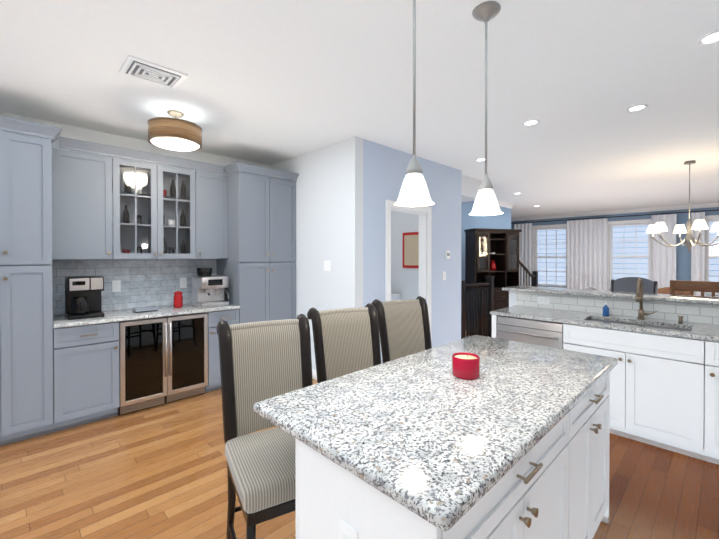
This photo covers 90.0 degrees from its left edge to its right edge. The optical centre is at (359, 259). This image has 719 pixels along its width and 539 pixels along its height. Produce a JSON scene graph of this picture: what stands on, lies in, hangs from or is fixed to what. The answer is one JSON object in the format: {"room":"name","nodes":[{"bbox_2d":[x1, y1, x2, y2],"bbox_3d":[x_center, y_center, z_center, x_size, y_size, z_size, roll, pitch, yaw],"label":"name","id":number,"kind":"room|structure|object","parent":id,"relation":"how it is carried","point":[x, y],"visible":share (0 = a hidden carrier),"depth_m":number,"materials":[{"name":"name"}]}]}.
{"room":"kitchen","nodes":[
{"label":"kitchen","id":0,"kind":"room"},
{"bbox_2d":[0,112,270,314],"bbox_3d":[-2.722,0.071,3.671,8.380,2.740,0.120,0,1,-44],"label":"wall","id":1,"kind":"structure","parent":0,"point":[82,134],"depth_m":3.81,"materials":[{"name":"grey paint"}]},
{"bbox_2d":[52,145,123,259],"bbox_3d":[-2.625,-0.487,3.425,0.516,0.980,0.338,0,1,-44],"label":"upper cabinet","id":2,"kind":"object","parent":1,"relation":"attached to","point":[105,207],"depth_m":3.31,"materials":[{"name":"grey wood"}]},
{"bbox_2d":[52,259,215,314],"bbox_3d":[-2.361,0.262,3.933,1.596,0.526,0.010,0,1,-44],"label":"wall tile","id":3,"kind":"structure","parent":1,"relation":"attached to","point":[150,282],"depth_m":3.87,"materials":[{"name":"grey tile"}]},
{"bbox_2d":[112,280,120,291],"bbox_3d":[-2.535,0.281,3.750,0.075,0.120,0.007,0,1,-44],"label":"outlet","id":4,"kind":"object","parent":3,"relation":"attached to","point":[116,285],"depth_m":3.75,"materials":[{"name":"white plastic"}]},
{"bbox_2d":[180,278,186,287],"bbox_3d":[-2.063,0.277,4.211,0.075,0.120,0.007,0,1,-44],"label":"outlet","id":5,"kind":"object","parent":3,"relation":"attached to","point":[183,281],"depth_m":4.21,"materials":[{"name":"white plastic"}]},
{"bbox_2d":[176,169,227,258],"bbox_3d":[-1.820,-0.493,4.211,0.426,0.980,0.338,0,1,-44],"label":"upper cabinet","id":6,"kind":"object","parent":1,"relation":"attached to","point":[201,197],"depth_m":4.09,"materials":[{"name":"grey wood"}]},
{"bbox_2d":[271,136,362,369],"bbox_3d":[-0.602,0.065,4.464,0.120,2.740,1.710,0,1,-44],"label":"wall","id":7,"kind":"structure","parent":0,"point":[329,204],"depth_m":4.12,"materials":[{"name":"white paint"}]},
{"bbox_2d":[312,369,316,379],"bbox_3d":[-0.429,1.382,4.193,0.021,0.110,1.112,0,1,-44],"label":"baseboard","id":8,"kind":"structure","parent":7,"relation":"attached to","point":[314,374],"depth_m":4.27,"materials":[{"name":"white wood"}]},
{"bbox_2d":[324,261,330,270],"bbox_3d":[-0.373,0.078,4.136,0.010,0.120,0.120,0,1,-44],"label":"light switch","id":9,"kind":"object","parent":7,"relation":"attached to","point":[327,265],"visible":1,"depth_m":4.13,"materials":[{"name":"white plastic"}]},
{"bbox_2d":[0,330,718,538],"bbox_3d":[2.287,1.470,3.865,15.800,0.060,9.800,0,1,-44],"label":"floor","id":10,"kind":"structure","parent":0,"point":[158,472],"depth_m":2.31,"materials":[{"name":"brown wood"}]},
{"bbox_2d":[0,116,55,445],"bbox_3d":[-2.931,0.192,2.934,0.610,2.510,0.618,0,1,-44],"label":"tall cabinet","id":11,"kind":"object","parent":10,"relation":"on","point":[27,334],"depth_m":2.82,"materials":[{"name":"grey wood"}]},
{"bbox_2d":[56,320,119,430],"bbox_3d":[-2.549,1.002,3.314,0.458,0.884,0.618,0,1,-44],"label":"base cabinet","id":12,"kind":"object","parent":10,"relation":"on","point":[59,372],"depth_m":3.10,"materials":[{"name":"grey wood"}]},
{"bbox_2d":[118,317,167,415],"bbox_3d":[-2.216,1.007,3.585,0.390,0.866,0.631,0,1,-44],"label":"wine cooler","id":13,"kind":"object","parent":12,"relation":"in","point":[143,374],"visible":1,"depth_m":3.38,"materials":[{"name":"black glass"}]},
{"bbox_2d":[52,304,239,327],"bbox_3d":[-2.135,0.542,3.703,1.596,0.030,0.636,0,1,-44],"label":"countertop","id":14,"kind":"structure","parent":12,"relation":"on","point":[110,317],"depth_m":3.45,"materials":[{"name":"grey stone"}]},
{"bbox_2d":[65,276,103,319],"bbox_3d":[-2.501,0.344,3.276,0.260,0.370,0.296,0,1,-44],"label":"coffee maker","id":15,"kind":"object","parent":14,"relation":"on","point":[82,297],"visible":1,"depth_m":3.22,"materials":[{"name":"black plastic"}]},
{"bbox_2d":[132,306,157,312],"bbox_3d":[-2.164,0.506,3.632,0.200,0.040,0.140,0,1,-44],"label":"tray","id":16,"kind":"object","parent":14,"relation":"on","point":[144,309],"visible":0.98,"depth_m":3.60,"materials":[{"name":"grey plastic"}]},
{"bbox_2d":[174,291,182,307],"bbox_3d":[-1.970,0.432,3.905,0.090,0.185,0.090,0,1,-44],"label":"canister","id":17,"kind":"object","parent":14,"relation":"on","point":[178,299],"visible":1,"depth_m":3.87,"materials":[{"name":"ceramic"}]},
{"bbox_2d":[192,267,228,307],"bbox_3d":[-1.675,0.308,4.065,0.305,0.430,0.362,0,1,-44],"label":"espresso machine","id":18,"kind":"object","parent":14,"relation":"on","point":[208,288],"visible":1,"depth_m":4.00,"materials":[{"name":"silver metal"}]},
{"bbox_2d":[192,308,239,392],"bbox_3d":[-1.693,0.996,4.151,0.348,0.884,0.618,0,1,-44],"label":"base cabinet","id":19,"kind":"object","parent":10,"relation":"on","point":[232,316],"depth_m":3.87,"materials":[{"name":"grey wood"}]},
{"bbox_2d":[165,312,207,403],"bbox_3d":[-1.933,1.005,3.861,0.392,0.866,0.631,0,1,-44],"label":"wine cooler","id":20,"kind":"object","parent":19,"relation":"in","point":[187,354],"visible":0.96,"depth_m":3.66,"materials":[{"name":"black glass"}]},
{"bbox_2d":[216,164,295,322],"bbox_3d":[-1.294,0.180,4.535,0.768,2.510,0.618,0,1,-44],"label":"tall cabinet","id":21,"kind":"object","parent":10,"relation":"on","point":[260,264],"depth_m":4.25,"materials":[{"name":"grey wood"}]},
{"bbox_2d":[216,314,312,538],"bbox_3d":[-0.348,0.873,1.565,0.446,1.171,0.597,0,0,-29],"label":"stool","id":22,"kind":"object","parent":10,"relation":"on","point":[261,360],"visible":0.71,"depth_m":1.61,"materials":[{"name":"fabric"}]},
{"bbox_2d":[307,303,380,382],"bbox_3d":[0.018,0.869,1.993,0.446,1.171,0.597,0,0,-29],"label":"stool","id":23,"kind":"object","parent":10,"relation":"on","point":[346,340],"visible":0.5,"depth_m":2.15,"materials":[{"name":"fabric"}]},
{"bbox_2d":[391,292,400,300],"bbox_3d":[0.364,0.930,6.010,0.455,0.989,0.520,0,1,-44],"label":"pedestal sink","id":24,"kind":"object","parent":10,"relation":"on","point":[395,296],"visible":0.02,"depth_m":5.88,"materials":[{"name":"ceramic"}]},
{"bbox_2d":[371,296,431,362],"bbox_3d":[0.412,0.866,2.420,0.446,1.171,0.597,0,0,-29],"label":"stool","id":25,"kind":"object","parent":10,"relation":"on","point":[404,327],"visible":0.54,"depth_m":2.58,"materials":[{"name":"fabric"}]},
{"bbox_2d":[285,359,617,538],"bbox_3d":[0.592,1.015,1.570,1.694,0.884,0.584,0,1,-44],"label":"kitchen island","id":26,"kind":"object","parent":10,"relation":"on","point":[559,489],"depth_m":1.14,"materials":[{"name":"wood"}]},
{"bbox_2d":[253,335,616,526],"bbox_3d":[0.503,0.561,1.664,1.720,0.038,0.845,0,1,-44],"label":"island countertop","id":27,"kind":"structure","parent":26,"relation":"on","point":[434,438],"depth_m":1.27,"materials":[{"name":"grey stone"}]},
{"bbox_2d":[452,352,479,379],"bbox_3d":[0.494,0.495,1.672,0.124,0.092,0.124,0,1,-44],"label":"candle","id":28,"kind":"object","parent":27,"relation":"on","point":[466,366],"visible":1,"depth_m":1.62,"materials":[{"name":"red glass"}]},
{"bbox_2d":[461,276,494,338],"bbox_3d":[1.910,0.860,5.870,1.070,1.130,0.120,0,1,-44],"label":"guard","id":29,"kind":"object","parent":10,"relation":"on","point":[489,283],"visible":0.71,"depth_m":5.92,"materials":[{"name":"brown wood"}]},
{"bbox_2d":[464,228,521,335],"bbox_3d":[2.543,0.429,6.733,1.020,1.980,0.500,0,0,-16],"label":"hutch","id":30,"kind":"object","parent":10,"relation":"on","point":[492,252],"visible":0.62,"depth_m":6.73,"materials":[{"name":"brown wood"}]},
{"bbox_2d":[519,260,537,286],"bbox_3d":[3.653,0.549,8.062,1.630,1.720,0.100,0,1,-44],"label":"stair rail","id":31,"kind":"object","parent":10,"relation":"on","point":[534,278],"visible":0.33,"depth_m":8.33,"materials":[{"name":"brown wood"}]},
{"bbox_2d":[490,305,718,464],"bbox_3d":[3.219,0.996,2.127,0.669,0.914,4.815,0,1,-44],"label":"base cabinet","id":32,"kind":"object","parent":10,"relation":"on","point":[664,384],"visible":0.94,"depth_m":2.73,"materials":[{"name":"white wood"}]},
{"bbox_2d":[497,316,563,348],"bbox_3d":[1.781,1.005,3.578,0.650,0.870,0.594,0,1,-44],"label":"dishwasher","id":33,"kind":"object","parent":32,"relation":"in","point":[539,332],"visible":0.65,"depth_m":3.36,"materials":[{"name":"silver metal"}]},
{"bbox_2d":[603,300,608,315],"bbox_3d":[2.294,0.456,3.347,0.056,0.146,0.052,0,1,-44],"label":"soap bottle","id":34,"kind":"object","parent":32,"relation":"on","point":[605,310],"visible":0.98,"depth_m":3.33,"materials":[{"name":"blue plastic"}]},
{"bbox_2d":[636,278,657,319],"bbox_3d":[2.458,0.348,3.085,0.216,0.365,0.143,0,1,-44],"label":"faucet","id":35,"kind":"object","parent":32,"relation":"on","point":[639,294],"visible":1,"depth_m":3.15,"materials":[{"name":"silver metal"}]},
{"bbox_2d":[678,316,683,322],"bbox_3d":[2.655,0.500,2.974,0.065,0.062,0.036,0,1,-44],"label":"soap dispenser","id":36,"kind":"object","parent":32,"relation":"on","point":[680,319],"visible":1,"depth_m":2.97,"materials":[{"name":"silver metal"}]},
{"bbox_2d":[509,291,715,324],"bbox_3d":[3.490,0.911,2.451,0.152,1.079,4.900,0,1,-44],"label":"wall","id":37,"kind":"structure","parent":10,"relation":"on","point":[512,298],"depth_m":4.12,"materials":[{"name":"white paint"}]},
{"bbox_2d":[502,286,718,304],"bbox_3d":[3.523,0.355,2.514,0.450,0.030,4.950,0,1,-44],"label":"bar","id":38,"kind":"object","parent":37,"relation":"on","point":[657,297],"visible":1,"depth_m":3.42,"materials":[{"name":"grey stone"}]},
{"bbox_2d":[516,291,718,324],"bbox_3d":[3.463,0.454,2.361,0.010,0.164,4.815,0,1,-44],"label":"tile","id":39,"kind":"structure","parent":37,"relation":"attached to","point":[701,313],"depth_m":3.35,"materials":[{"name":"white tile"}]},
{"bbox_2d":[538,297,549,304],"bbox_3d":[1.979,0.447,3.865,0.008,0.075,0.120,0,1,-44],"label":"outlet","id":40,"kind":"object","parent":39,"relation":"attached to","point":[544,300],"visible":1,"depth_m":3.86,"materials":[{"name":"white plastic"}]},
{"bbox_2d":[610,277,657,292],"bbox_3d":[3.033,0.824,4.030,0.516,1.231,0.434,0,1,-44],"label":"bar stool","id":41,"kind":"object","parent":10,"relation":"on","point":[626,284],"visible":0.21,"depth_m":4.17,"materials":[{"name":"fabric"}]},
{"bbox_2d":[657,287,689,294],"bbox_3d":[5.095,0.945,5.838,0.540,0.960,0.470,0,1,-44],"label":"dining table","id":42,"kind":"object","parent":10,"relation":"on","point":[665,290],"visible":0.06,"depth_m":6.04,"materials":[{"name":"brown wood"}]},
{"bbox_2d":[670,280,718,296],"bbox_3d":[3.395,0.837,3.629,0.473,1.211,0.440,0,1,-44],"label":"bar stool","id":43,"kind":"object","parent":10,"relation":"on","point":[681,286],"visible":0.27,"depth_m":3.78,"materials":[{"name":"brown wood"}]},
{"bbox_2d":[0,0,718,217],"bbox_3d":[2.287,-1.330,3.845,15.800,0.060,9.800,0,1,-44],"label":"ceiling","id":44,"kind":"structure","parent":0,"point":[269,82],"depth_m":2.63,"materials":[{"name":"paint"}]},
{"bbox_2d":[119,55,187,89],"bbox_3d":[-1.427,-1.279,2.494,0.360,0.022,0.290,0,1,-44],"label":"ceiling vent","id":45,"kind":"object","parent":44,"relation":"in","point":[138,68],"visible":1,"depth_m":2.46,"materials":[{"name":"white metal"}]},
{"bbox_2d":[147,110,201,151],"bbox_3d":[-1.631,-1.144,3.190,0.432,0.302,0.432,0,1,-44],"label":"semi-flush ceiling light","id":46,"kind":"object","parent":44,"relation":"attached to","point":[175,133],"visible":1,"depth_m":3.05,"materials":[{"name":"wood"},{"name":"frosted white glass"},{"name":"brushed nickel"}]},
{"bbox_2d":[394,0,434,206],"bbox_3d":[0.231,-0.758,1.517,0.172,1.050,0.172,0,1,-44],"label":"pendant light","id":47,"kind":"object","parent":44,"relation":"hanging from","point":[414,192],"visible":1,"depth_m":1.50,"materials":[{"name":"white glass"}]},
{"bbox_2d":[461,175,481,201],"bbox_3d":[1.456,-1.156,6.019,0.890,0.320,0.829,0,1,-44],"label":"soffit","id":48,"kind":"structure","parent":44,"relation":"attached to","point":[470,187],"depth_m":5.78,"materials":[{"name":"white paint"}]},
{"bbox_2d":[469,1,502,215],"bbox_3d":[0.656,-0.760,1.863,0.172,1.050,0.172,0,1,-44],"label":"pendant light","id":49,"kind":"object","parent":44,"relation":"hanging from","point":[486,203],"visible":1,"depth_m":1.84,"materials":[{"name":"white glass"}]},
{"bbox_2d":[522,119,539,125],"bbox_3d":[1.624,-1.292,3.407,0.150,0.008,0.150,0,1,-44],"label":"recessed light","id":50,"kind":"object","parent":44,"relation":"in","point":[530,122],"visible":1,"depth_m":3.40,"materials":[{"name":"white"}]},
{"bbox_2d":[626,104,647,111],"bbox_3d":[2.370,-1.290,3.073,0.150,0.008,0.150,0,1,-44],"label":"recessed light","id":51,"kind":"object","parent":44,"relation":"in","point":[635,108],"visible":0.98,"depth_m":3.07,"materials":[{"name":"white"}]},
{"bbox_2d":[646,160,718,251],"bbox_3d":[4.419,-0.702,4.816,0.928,1.210,0.944,0,1,-44],"label":"chandelier","id":52,"kind":"object","parent":44,"relation":"hanging from","point":[689,240],"visible":1,"depth_m":4.80,"materials":[{"name":"white glass"}]},
{"bbox_2d":[697,30,718,44],"bbox_3d":[2.055,-1.283,2.080,0.150,0.008,0.150,0,1,-44],"label":"recessed light","id":53,"kind":"object","parent":44,"relation":"in","point":[710,38],"visible":1,"depth_m":2.10,"materials":[{"name":"white"}]},
{"bbox_2d":[391,211,418,299],"bbox_3d":[0.829,0.054,5.947,0.120,2.740,1.590,0,1,-44],"label":"wall","id":54,"kind":"structure","parent":0,"point":[409,279],"depth_m":5.99,"materials":[{"name":"paint"}]},
{"bbox_2d":[402,232,418,267],"bbox_3d":[0.849,-0.144,5.818,0.027,0.580,0.380,0,1,-44],"label":"framed picture","id":55,"kind":"object","parent":54,"relation":"attached to","point":[410,250],"visible":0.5,"depth_m":5.82},
{"bbox_2d":[363,139,461,363],"bbox_3d":[0.733,0.064,4.657,2.060,2.740,0.120,0,1,-44],"label":"wall","id":56,"kind":"structure","parent":0,"point":[384,170],"depth_m":4.81,"materials":[{"name":"paint"}]},
{"bbox_2d":[385,200,431,332],"bbox_3d":[0.583,0.375,4.498,0.900,2.120,0.142,0,1,-44],"label":"door frame","id":57,"kind":"structure","parent":56,"relation":"attached to","point":[425,221],"depth_m":4.71,"materials":[{"name":"white wood"}]},
{"bbox_2d":[442,271,445,279],"bbox_3d":[1.180,0.232,5.003,0.080,0.120,0.011,0,1,-44],"label":"light switch","id":58,"kind":"object","parent":56,"relation":"attached to","point":[443,275],"visible":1,"depth_m":5.00,"materials":[{"name":"white plastic"}]},
{"bbox_2d":[445,251,449,258],"bbox_3d":[1.238,-0.064,5.049,0.090,0.110,0.023,0,1,-44],"label":"thermostat","id":59,"kind":"object","parent":56,"relation":"attached to","point":[447,254],"visible":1,"depth_m":5.03,"materials":[{"name":"white plastic"}]},
{"bbox_2d":[461,201,510,279],"bbox_3d":[2.243,0.043,7.462,4.020,2.740,0.120,0,1,-44],"label":"wall","id":60,"kind":"structure","parent":0,"point":[499,221],"depth_m":7.57,"materials":[{"name":"blue paint"}]},
{"bbox_2d":[497,200,513,208],"bbox_3d":[2.629,-1.278,7.693,3.130,0.100,0.075,0,1,-44],"label":"crown molding","id":61,"kind":"structure","parent":60,"relation":"attached to","point":[503,204],"depth_m":8.48,"materials":[{"name":"white wood"}]},
{"bbox_2d":[511,207,718,295],"bbox_3d":[8.115,0.032,9.008,0.140,2.740,9.020,0,1,-44],"label":"wall","id":62,"kind":"structure","parent":0,"point":[683,263],"depth_m":9.03,"materials":[{"name":"paint"}]},
{"bbox_2d":[532,224,566,287],"bbox_3d":[5.936,-0.089,11.157,0.130,1.950,1.160,0,1,-44],"label":"window","id":63,"kind":"structure","parent":62,"relation":"in","point":[534,241],"depth_m":11.26,"materials":[{"name":"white glass"}]},
{"bbox_2d":[511,202,718,220],"bbox_3d":[8.010,-1.288,8.952,0.075,0.100,8.700,0,1,-44],"label":"crown molding","id":64,"kind":"structure","parent":62,"relation":"attached to","point":[652,209],"depth_m":9.80,"materials":[{"name":"white wood"}]},
{"bbox_2d":[511,210,718,223],"bbox_3d":[7.322,-1.157,9.609,0.140,0.024,6.600,0,1,-44],"label":"curtain rod","id":65,"kind":"object","parent":62,"relation":"attached to","point":[620,216],"visible":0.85,"depth_m":9.72,"materials":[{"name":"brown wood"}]},
{"bbox_2d":[514,223,531,285],"bbox_3d":[5.280,0.103,11.622,0.070,2.500,0.580,0,1,-44],"label":"curtain","id":66,"kind":"object","parent":65,"relation":"hanging from","point":[525,246],"visible":0.42,"depth_m":11.54,"materials":[{"name":"fabric"}]},
{"bbox_2d":[567,218,606,290],"bbox_3d":[6.532,0.112,10.342,0.070,2.500,1.000,0,1,-44],"label":"curtain","id":67,"kind":"object","parent":65,"relation":"hanging from","point":[586,253],"visible":0.71,"depth_m":10.35,"materials":[{"name":"fabric"}]},
{"bbox_2d":[651,214,675,288],"bbox_3d":[7.717,0.121,9.130,0.070,2.500,0.490,0,1,-44],"label":"curtain","id":68,"kind":"object","parent":65,"relation":"hanging from","point":[663,266],"visible":0.67,"depth_m":9.10,"materials":[{"name":"fabric"}]},
{"bbox_2d":[691,212,704,295],"bbox_3d":[8.161,0.124,8.676,0.070,2.500,0.240,0,1,-44],"label":"curtain","id":69,"kind":"object","parent":65,"relation":"hanging from","point":[697,261],"visible":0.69,"depth_m":8.69,"materials":[{"name":"fabric"}]},
{"bbox_2d":[607,219,650,290],"bbox_3d":[7.317,-0.078,9.745,0.130,1.950,1.110,0,1,-44],"label":"window","id":70,"kind":"structure","parent":62,"relation":"in","point":[610,239],"depth_m":9.84,"materials":[{"name":"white glass"}]},
{"bbox_2d":[704,215,718,296],"bbox_3d":[8.684,-0.068,8.347,0.130,1.950,1.140,0,1,-44],"label":"window","id":71,"kind":"structure","parent":62,"relation":"in","point":[710,218],"depth_m":8.65,"materials":[{"name":"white glass"}]},
{"label":"outside","id":72,"kind":"structure","parent":0,"visible":0},
{"bbox_2d":[537,221,718,292],"bbox_3d":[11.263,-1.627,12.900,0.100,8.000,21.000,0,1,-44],"label":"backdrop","id":73,"kind":"structure","parent":72,"point":[617,235],"depth_m":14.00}
]}

